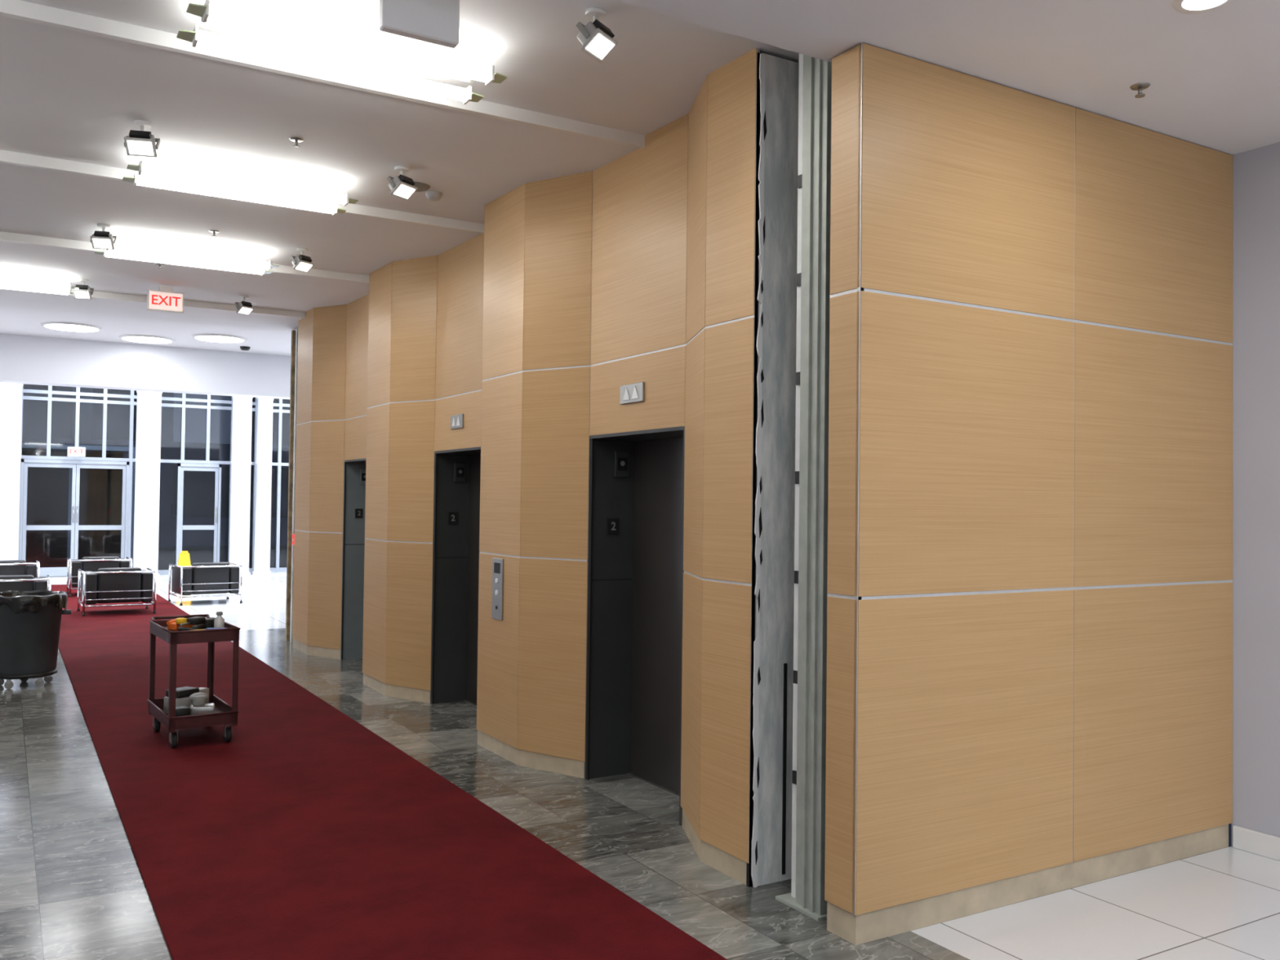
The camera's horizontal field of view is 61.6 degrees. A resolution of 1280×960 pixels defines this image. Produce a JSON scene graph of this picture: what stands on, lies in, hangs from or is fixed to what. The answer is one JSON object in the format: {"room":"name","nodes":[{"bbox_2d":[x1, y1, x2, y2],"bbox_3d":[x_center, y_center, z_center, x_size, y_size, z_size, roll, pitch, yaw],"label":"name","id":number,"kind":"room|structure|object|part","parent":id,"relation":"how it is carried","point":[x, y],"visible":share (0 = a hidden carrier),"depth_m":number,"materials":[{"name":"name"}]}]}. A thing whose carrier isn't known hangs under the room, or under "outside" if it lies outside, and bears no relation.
{"room":"lobby","nodes":[
{"label":"lobby","id":0,"kind":"room"},
{"bbox_2d":[67,446,85,457],"bbox_3d":[-11.761,-0.588,22.389,0.330,0.200,0.057,1,-1,-31],"label":"exit sign","id":1,"kind":"object","parent":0,"point":[72,451],"visible":1,"depth_m":22.37,"materials":[{"name":"white paint"}]},
{"bbox_2d":[0,333,290,399],"bbox_3d":[-7.470,-2.276,14.642,16.000,2.010,0.350,1,-1,-31],"label":"wall","id":2,"kind":"structure","parent":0,"point":[24,359],"depth_m":14.79,"materials":[{"name":"white paint"}]},
{"bbox_2d":[0,306,291,355],"bbox_3d":[-6.694,-2.074,13.326,16.000,0.350,2.700,1,-1,-31],"label":"ceiling","id":3,"kind":"structure","parent":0,"point":[15,321],"depth_m":13.60,"materials":[{"name":"white paint"}]},
{"bbox_2d":[40,321,102,332],"bbox_3d":[-7.040,-1.889,13.293,0.680,0.030,0.680,1,-1,-31],"label":"light","id":4,"kind":"object","parent":3,"relation":"in","point":[60,326],"depth_m":13.18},
{"bbox_2d":[119,334,174,343],"bbox_3d":[-6.538,-1.863,14.230,0.680,0.030,0.680,1,-1,-31],"label":"light","id":5,"kind":"object","parent":3,"relation":"in","point":[148,339],"depth_m":14.12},
{"bbox_2d":[191,333,247,342],"bbox_3d":[-5.519,-1.854,14.079,0.680,0.030,0.680,1,-1,-31],"label":"light","id":6,"kind":"object","parent":3,"relation":"in","point":[220,338],"depth_m":13.97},
{"bbox_2d":[17,383,289,577],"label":"window","id":7,"kind":"structure","parent":0,"point":[183,399],"depth_m":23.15,"materials":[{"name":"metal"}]},
{"bbox_3d":[-11.934,0.811,22.659,2.020,2.450,0.152,1,-1,-31],"label":"frame and leaves","id":8,"kind":"part","parent":7,"relation":"part of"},
{"bbox_3d":[-9.836,0.863,23.904,0.900,2.450,0.152,1,-1,-31],"label":"frame and leaves","id":9,"kind":"part","parent":7,"relation":"part of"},
{"bbox_2d":[40,572,286,630],"bbox_3d":[-9.501,2.015,17.883,16.000,0.100,11.500,1,-1,-31],"label":"floor","id":10,"kind":"structure","parent":0,"point":[263,606],"depth_m":17.47,"materials":[{"name":"white tile"}]},
{"bbox_2d":[0,382,22,559],"bbox_3d":[-12.659,-0.599,21.452,0.540,5.200,0.540,1,-1,-31],"label":"round column","id":11,"kind":"structure","parent":10,"relation":"on","point":[11,394],"depth_m":21.28,"materials":[{"name":"white paint"}]},
{"bbox_2d":[0,560,39,577],"bbox_3d":[-10.279,1.614,17.368,0.965,0.660,0.805,1,-1,-31],"label":"leather armchair","id":12,"kind":"object","parent":10,"relation":"on","point":[7,567],"visible":0.59,"depth_m":17.16,"materials":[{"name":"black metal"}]},
{"bbox_2d":[0,574,51,592],"bbox_3d":[-8.313,1.569,14.117,0.965,0.660,0.805,1,-1,-31],"label":"leather armchair","id":13,"kind":"object","parent":10,"relation":"on","point":[25,582],"visible":0.43,"depth_m":13.90,"materials":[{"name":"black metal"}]},
{"bbox_2d":[133,390,162,577],"bbox_3d":[-10.441,-0.544,22.769,0.540,5.200,0.540,1,-1,-31],"label":"round column","id":14,"kind":"structure","parent":10,"relation":"on","point":[148,406],"depth_m":22.56,"materials":[{"name":"white paint"}]},
{"bbox_2d":[177,551,191,566],"bbox_3d":[-8.636,1.687,20.320,0.300,0.680,0.300,1,-1,-31],"label":"sign","id":15,"kind":"object","parent":10,"relation":"on","point":[184,560],"visible":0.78,"depth_m":20.29,"materials":[{"name":"yellow plastic"}]},
{"bbox_2d":[168,562,243,605],"bbox_3d":[-7.055,1.655,17.422,0.965,0.660,0.805,2,-2,-36],"label":"leather armchair","id":16,"kind":"object","parent":10,"relation":"on","point":[199,578],"visible":1,"depth_m":17.14,"materials":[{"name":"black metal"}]},
{"bbox_2d":[229,395,253,576],"bbox_3d":[-8.782,-0.505,23.637,0.460,5.200,0.460,1,-1,-31],"label":"round column","id":17,"kind":"structure","parent":10,"relation":"on","point":[241,462],"depth_m":23.46,"materials":[{"name":"white paint"}]},
{"bbox_2d":[252,397,273,574],"bbox_3d":[-8.438,-0.491,24.074,0.400,5.200,0.400,1,-1,-31],"label":"round column","id":18,"kind":"structure","parent":10,"relation":"on","point":[264,463],"depth_m":23.92,"materials":[{"name":"white paint"}]},
{"bbox_2d":[285,328,297,642],"bbox_3d":[-3.723,0.060,12.851,0.805,3.735,0.700,1,-1,-31],"label":"wall","id":19,"kind":"structure","parent":0,"point":[294,350],"depth_m":12.87,"materials":[{"name":"paint"}]},
{"bbox_2d":[292,533,294,544],"bbox_3d":[-4.059,0.698,12.584,0.036,0.120,0.100,1,-1,-31],"label":"alarm pull station","id":20,"kind":"object","parent":19,"relation":"attached to","point":[293,535],"visible":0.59,"depth_m":12.56,"materials":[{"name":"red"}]},
{"bbox_2d":[0,0,799,332],"bbox_3d":[-3.677,-2.130,7.657,5.800,0.405,10.130,1,-1,-31],"label":"ceiling","id":21,"kind":"structure","parent":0,"point":[65,94],"depth_m":6.07,"materials":[{"name":"white paint"}]},
{"bbox_2d":[413,181,430,191],"bbox_3d":[-1.495,-1.943,7.107,0.210,0.014,0.210,1,-1,-31],"label":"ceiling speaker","id":22,"kind":"object","parent":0,"point":[421,187],"depth_m":7.08},
{"bbox_2d":[0,627,1009,959],"bbox_3d":[-1.587,1.828,4.557,16.000,0.100,19.500,1,-1,-31],"label":"floor","id":23,"kind":"structure","parent":0,"point":[73,886],"depth_m":5.45,"materials":[{"name":"grey tile"}]},
{"bbox_2d":[0,590,71,688],"bbox_3d":[-5.513,1.423,9.617,0.649,0.828,0.652,1,-1,7],"label":"trash can","id":24,"kind":"object","parent":23,"relation":"on","point":[30,621],"visible":1,"depth_m":9.41,"materials":[{"name":"grey plastic"}]},
{"bbox_2d":[50,584,728,959],"bbox_3d":[-3.437,1.835,8.576,1.780,0.012,28.100,1,-1,-31],"label":"carpet runner","id":25,"kind":"object","parent":23,"relation":"on","point":[307,833],"visible":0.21,"depth_m":5.31,"materials":[{"name":"red carpet"}]},
{"bbox_2d":[66,555,132,596],"bbox_3d":[-9.330,1.637,18.513,0.965,0.660,0.805,1,-1,-31],"label":"leather armchair","id":26,"kind":"object","parent":25,"relation":"on","point":[92,564],"visible":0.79,"depth_m":18.15,"materials":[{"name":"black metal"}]},
{"bbox_2d":[76,567,156,616],"bbox_3d":[-7.646,1.597,15.676,0.965,0.660,0.805,1,-1,-32],"label":"leather armchair","id":27,"kind":"object","parent":25,"relation":"on","point":[120,584],"visible":1,"depth_m":15.38,"materials":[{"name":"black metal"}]},
{"bbox_2d":[147,611,240,747],"bbox_3d":[-3.183,1.371,7.613,0.454,0.882,0.848,2,-1,-34],"label":"utility cart","id":28,"kind":"object","parent":25,"relation":"on","point":[184,707],"visible":1,"depth_m":7.41,"materials":[{"name":"brown plastic"}]},
{"bbox_2d":[213,611,224,627],"bbox_3d":[-2.977,0.999,7.592,0.068,0.135,0.068,2,-1,-34],"label":"spray bottle","id":29,"kind":"object","parent":28,"relation":"on","point":[219,622],"depth_m":7.57,"materials":[{"name":"grey plastic"}]},
{"bbox_2d":[775,53,831,920],"bbox_3d":[0.785,-0.057,4.608,0.250,3.730,0.280,1,-1,-31],"label":"framing","id":30,"kind":"object","parent":23,"relation":"on","point":[806,896],"visible":0.78,"depth_m":4.51,"materials":[{"name":"grey metal"}]},
{"bbox_2d":[292,48,759,862],"bbox_3d":[-1.618,-0.089,8.619,0.250,3.695,8.730,1,-1,-31],"label":"cladding","id":31,"kind":"object","parent":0,"point":[637,267],"depth_m":6.78,"materials":[{"name":"beige wood"}]},
{"bbox_2d":[746,52,799,887],"bbox_3d":[0.610,-0.059,4.863,0.241,3.740,0.039,1,-1,-31],"label":"column","id":32,"kind":"structure","parent":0,"point":[776,184],"depth_m":4.85,"materials":[{"name":"grey metal"}]},
{"bbox_2d":[614,0,1279,155],"bbox_3d":[1.861,-2.109,0.187,7.700,0.630,8.370,1,-1,-31],"label":"ceiling","id":33,"kind":"structure","parent":0,"point":[1213,77],"depth_m":4.21,"materials":[{"name":"white paint"}]},
{"bbox_2d":[0,275,79,295],"bbox_3d":[-5.967,-1.855,9.916,1.370,0.115,0.390,1,-1,-31],"label":"fluorescent ceiling light","id":34,"kind":"object","parent":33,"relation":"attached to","point":[39,284],"visible":0.98,"depth_m":10.05,"materials":[{"name":"white paint"}]},
{"bbox_2d":[72,278,93,299],"bbox_3d":[-5.364,-1.838,10.327,0.172,0.184,0.120,1,-1,-12],"label":"floodlight","id":35,"kind":"object","parent":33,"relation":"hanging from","point":[84,291],"visible":0.95,"depth_m":10.30,"materials":[{"name":"white paint"}]},
{"bbox_2d":[89,223,117,249],"bbox_3d":[-4.113,-1.865,8.220,0.172,0.184,0.120,1,-1,-12],"label":"floodlight","id":36,"kind":"object","parent":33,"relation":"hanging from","point":[103,239],"visible":1,"depth_m":8.19,"materials":[{"name":"white paint"}]},
{"bbox_2d":[124,120,160,157],"bbox_3d":[-2.760,-1.890,5.942,0.172,0.184,0.120,1,-1,-12],"label":"floodlight","id":37,"kind":"object","parent":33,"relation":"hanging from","point":[141,143],"visible":1,"depth_m":5.91,"materials":[{"name":"white paint"}]},
{"bbox_2d":[0,288,305,318],"bbox_3d":[-5.816,-1.906,10.869,5.390,0.067,0.042,1,-1,-31],"label":"trim","id":38,"kind":"structure","parent":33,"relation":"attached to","point":[97,295],"depth_m":11.52,"materials":[{"name":"white paint"}]},
{"bbox_2d":[155,263,164,270],"bbox_3d":[-4.245,-1.881,9.486,0.080,0.045,0.080,1,-1,-31],"label":"sprinkler head","id":39,"kind":"object","parent":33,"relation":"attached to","point":[157,264],"visible":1,"depth_m":9.48},
{"bbox_2d":[146,285,184,313],"bbox_3d":[-4.652,-1.774,10.518,0.330,0.250,0.057,1,-1,-31],"label":"exit sign","id":40,"kind":"object","parent":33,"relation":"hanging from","point":[164,300],"visible":1,"depth_m":10.50,"materials":[{"name":"white paint"}]},
{"bbox_2d":[0,231,368,283],"bbox_3d":[-4.616,-1.934,8.848,5.390,0.067,0.042,1,-1,-31],"label":"trim","id":41,"kind":"structure","parent":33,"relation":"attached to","point":[4,236],"depth_m":8.86,"materials":[{"name":"white paint"}]},
{"bbox_2d":[94,241,279,275],"bbox_3d":[-3.725,-1.850,8.863,1.370,0.115,0.390,1,-1,-31],"label":"fluorescent ceiling light","id":42,"kind":"object","parent":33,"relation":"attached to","point":[140,251],"visible":0.84,"depth_m":8.83,"materials":[{"name":"white paint"}]},
{"bbox_2d":[208,230,219,237],"bbox_3d":[-3.316,-1.915,8.351,0.080,0.045,0.080,1,-1,-31],"label":"sprinkler head","id":43,"kind":"object","parent":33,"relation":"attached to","point":[214,232],"visible":1,"depth_m":8.34},
{"bbox_2d":[122,160,358,215],"bbox_3d":[-2.531,-1.878,6.851,1.370,0.115,0.390,1,-1,-31],"label":"fluorescent ceiling light","id":44,"kind":"object","parent":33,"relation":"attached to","point":[180,173],"visible":1,"depth_m":6.80,"materials":[{"name":"white paint"}]},
{"bbox_2d":[0,149,484,234],"bbox_3d":[-3.416,-1.963,6.828,5.390,0.067,0.042,1,-1,-31],"label":"ceiling beam","id":45,"kind":"structure","parent":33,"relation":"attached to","point":[6,157],"depth_m":7.14,"materials":[{"name":"white paint"}]},
{"bbox_2d":[234,295,253,315],"bbox_3d":[-4.088,-1.807,11.084,0.120,0.183,0.172,0,-1,30],"label":"floodlight","id":46,"kind":"object","parent":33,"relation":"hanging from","point":[243,307],"visible":1,"depth_m":11.05,"materials":[{"name":"white paint"}]},
{"bbox_2d":[240,346,250,351],"bbox_3d":[-5.489,-1.825,14.911,0.140,0.050,0.140,1,-1,-31],"label":"dome","id":47,"kind":"object","parent":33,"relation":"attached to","point":[242,348],"visible":1,"depth_m":14.86,"materials":[{"name":"black plastic"}]},
{"bbox_2d":[288,137,303,148],"bbox_3d":[-1.979,-1.940,6.179,0.080,0.045,0.080,1,-1,-31],"label":"sprinkler head","id":48,"kind":"object","parent":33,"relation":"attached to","point":[295,140],"visible":1,"depth_m":6.17},
{"bbox_2d":[290,248,314,272],"bbox_3d":[-2.812,-1.834,8.935,0.120,0.183,0.172,0,-1,30],"label":"floodlight","id":49,"kind":"object","parent":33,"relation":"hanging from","point":[302,263],"visible":1,"depth_m":8.90,"materials":[{"name":"white paint"}]},
{"bbox_2d":[0,0,644,149],"bbox_3d":[-2.221,-1.991,4.816,5.390,0.067,0.042,1,-1,-31],"label":"ceiling beam","id":50,"kind":"structure","parent":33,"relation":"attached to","point":[15,9],"depth_m":5.12,"materials":[{"name":"white paint"}]},
{"bbox_2d":[176,0,506,104],"bbox_3d":[-1.295,-1.907,4.771,1.370,0.115,0.390,1,-1,-31],"label":"fluorescent ceiling light","id":51,"kind":"object","parent":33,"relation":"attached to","point":[266,25],"visible":1,"depth_m":4.71,"materials":[{"name":"white paint"}]},
{"bbox_2d":[386,165,417,199],"bbox_3d":[-1.484,-1.859,6.699,0.120,0.183,0.172,0,-1,30],"label":"floodlight","id":52,"kind":"object","parent":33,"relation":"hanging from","point":[402,186],"visible":1,"depth_m":6.67,"materials":[{"name":"white paint"}]},
{"bbox_2d":[379,0,459,48],"bbox_3d":[-0.835,-1.819,4.070,0.300,0.290,0.057,1,-1,-31],"label":"exit sign","id":53,"kind":"object","parent":33,"relation":"hanging from","point":[437,22],"visible":1,"depth_m":4.05,"materials":[{"name":"white paint"}]},
{"bbox_2d":[424,191,442,201],"bbox_3d":[-1.400,-1.925,7.279,0.120,0.045,0.120,1,-1,-31],"label":"smoke detector","id":54,"kind":"object","parent":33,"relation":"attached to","point":[434,196],"visible":1,"depth_m":7.24,"materials":[{"name":"white plastic"}]},
{"bbox_2d":[576,7,617,62],"bbox_3d":[-0.182,-1.877,4.507,0.120,0.183,0.172,0,-1,30],"label":"floodlight","id":55,"kind":"object","parent":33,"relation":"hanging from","point":[597,40],"visible":1,"depth_m":4.47,"materials":[{"name":"white paint"}]},
{"bbox_2d":[1129,82,1150,97],"bbox_3d":[2.152,-1.673,4.616,0.080,0.045,0.080,1,-1,-31],"label":"sprinkler head","id":56,"kind":"object","parent":33,"relation":"attached to","point":[1139,86],"visible":1,"depth_m":4.61},
{"bbox_2d":[1172,0,1234,13],"bbox_3d":[2.017,-1.711,3.827,0.210,0.006,0.210,1,-1,-31],"label":"recessed light","id":57,"kind":"object","parent":33,"relation":"in","point":[1186,6],"visible":1,"depth_m":3.87,"materials":[{"name":"white paint"}]},
{"bbox_2d":[824,43,1232,915],"bbox_3d":[1.886,0.070,4.891,2.518,3.515,0.185,1,-1,-31],"label":"wall","id":58,"kind":"structure","parent":0,"point":[1029,585],"depth_m":4.63,"materials":[{"name":"beige wood"}]},
{"bbox_2d":[826,824,1228,945],"bbox_3d":[1.861,1.767,4.856,2.488,0.119,0.168,1,-1,-31],"label":"baseboard","id":59,"kind":"structure","parent":58,"relation":"attached to","point":[875,925],"depth_m":4.61,"materials":[{"name":"stone"}]},
{"bbox_2d":[911,846,1279,959],"bbox_3d":[4.171,1.831,1.381,2.340,0.100,8.160,1,-1,-31],"label":"floor","id":60,"kind":"structure","parent":0,"point":[1224,904],"depth_m":4.43,"materials":[{"name":"white tile"}]},
{"bbox_2d":[1231,142,1279,846],"bbox_3d":[5.147,0.046,1.986,0.120,3.520,8.160,1,-1,-31],"label":"wall","id":61,"kind":"structure","parent":0,"point":[1255,171],"depth_m":5.36,"materials":[{"name":"grey paint"}]},
{"bbox_2d":[1232,825,1279,861],"bbox_3d":[5.071,1.748,1.908,0.018,0.110,8.145,1,-1,-31],"label":"baseboard","id":62,"kind":"structure","parent":61,"relation":"attached to","point":[1253,842],"depth_m":5.30,"materials":[{"name":"white paint"}]},
{"bbox_3d":[-1.364,0.003,8.774,0.790,3.735,8.680,1,-1,-31],"label":"wall","id":63,"kind":"structure","parent":0,"visible":0},
{"bbox_2d":[340,457,366,660],"bbox_3d":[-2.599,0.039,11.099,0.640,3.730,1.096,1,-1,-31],"label":"elevator door","id":64,"kind":"structure","parent":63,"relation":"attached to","point":[354,470],"depth_m":11.43,"materials":[{"name":"metal"}]},
{"bbox_2d":[430,446,480,706],"bbox_3d":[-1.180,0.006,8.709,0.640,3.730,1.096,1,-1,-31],"label":"elevator door","id":65,"kind":"structure","parent":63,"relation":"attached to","point":[456,483],"depth_m":9.06,"materials":[{"name":"metal"}]},
{"bbox_2d":[450,413,463,429],"bbox_3d":[-1.462,-0.466,8.559,0.017,0.110,0.260,1,-1,-31],"label":"lantern","id":66,"kind":"object","parent":63,"relation":"attached to","point":[456,420],"visible":1,"depth_m":8.53,"materials":[{"name":"metal"}]},
{"bbox_2d":[491,557,503,620],"bbox_3d":[-0.960,0.732,7.213,0.017,0.410,0.170,1,-1,-31],"label":"panel","id":67,"kind":"object","parent":63,"relation":"attached to","point":[497,563],"visible":1,"depth_m":7.20,"materials":[{"name":"metal"}]},
{"bbox_2d":[293,638,752,887],"bbox_3d":[-1.635,1.811,8.582,0.250,0.105,8.730,1,-1,-31],"label":"baseboard","id":68,"kind":"structure","parent":63,"relation":"attached to","point":[728,864],"depth_m":6.81,"materials":[{"name":"stone"}]},
{"bbox_2d":[619,382,644,404],"bbox_3d":[-0.048,-0.499,6.178,0.017,0.110,0.260,1,-1,-31],"label":"lantern","id":69,"kind":"object","parent":63,"relation":"attached to","point":[632,393],"visible":1,"depth_m":6.16,"materials":[{"name":"metal"}]},
{"bbox_2d":[584,426,684,826],"bbox_3d":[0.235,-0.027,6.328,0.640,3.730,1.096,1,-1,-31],"label":"elevator door","id":70,"kind":"structure","parent":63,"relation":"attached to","point":[636,513],"depth_m":6.63,"materials":[{"name":"metal"}]},
{"label":"outside","id":71,"kind":"structure","parent":0,"visible":0},
{"bbox_2d":[133,545,287,569],"bbox_3d":[-20.231,2.434,43.782,70.000,0.100,44.000,1,-1,-31],"label":"ground","id":72,"kind":"structure","parent":71,"point":[166,555],"depth_m":31.63,"materials":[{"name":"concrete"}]},
{"bbox_2d":[22,443,135,567],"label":"double door","id":73,"kind":"structure","parent":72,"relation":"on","point":[49,490],"depth_m":24.67,"materials":[{"name":"white metal"}]}
]}

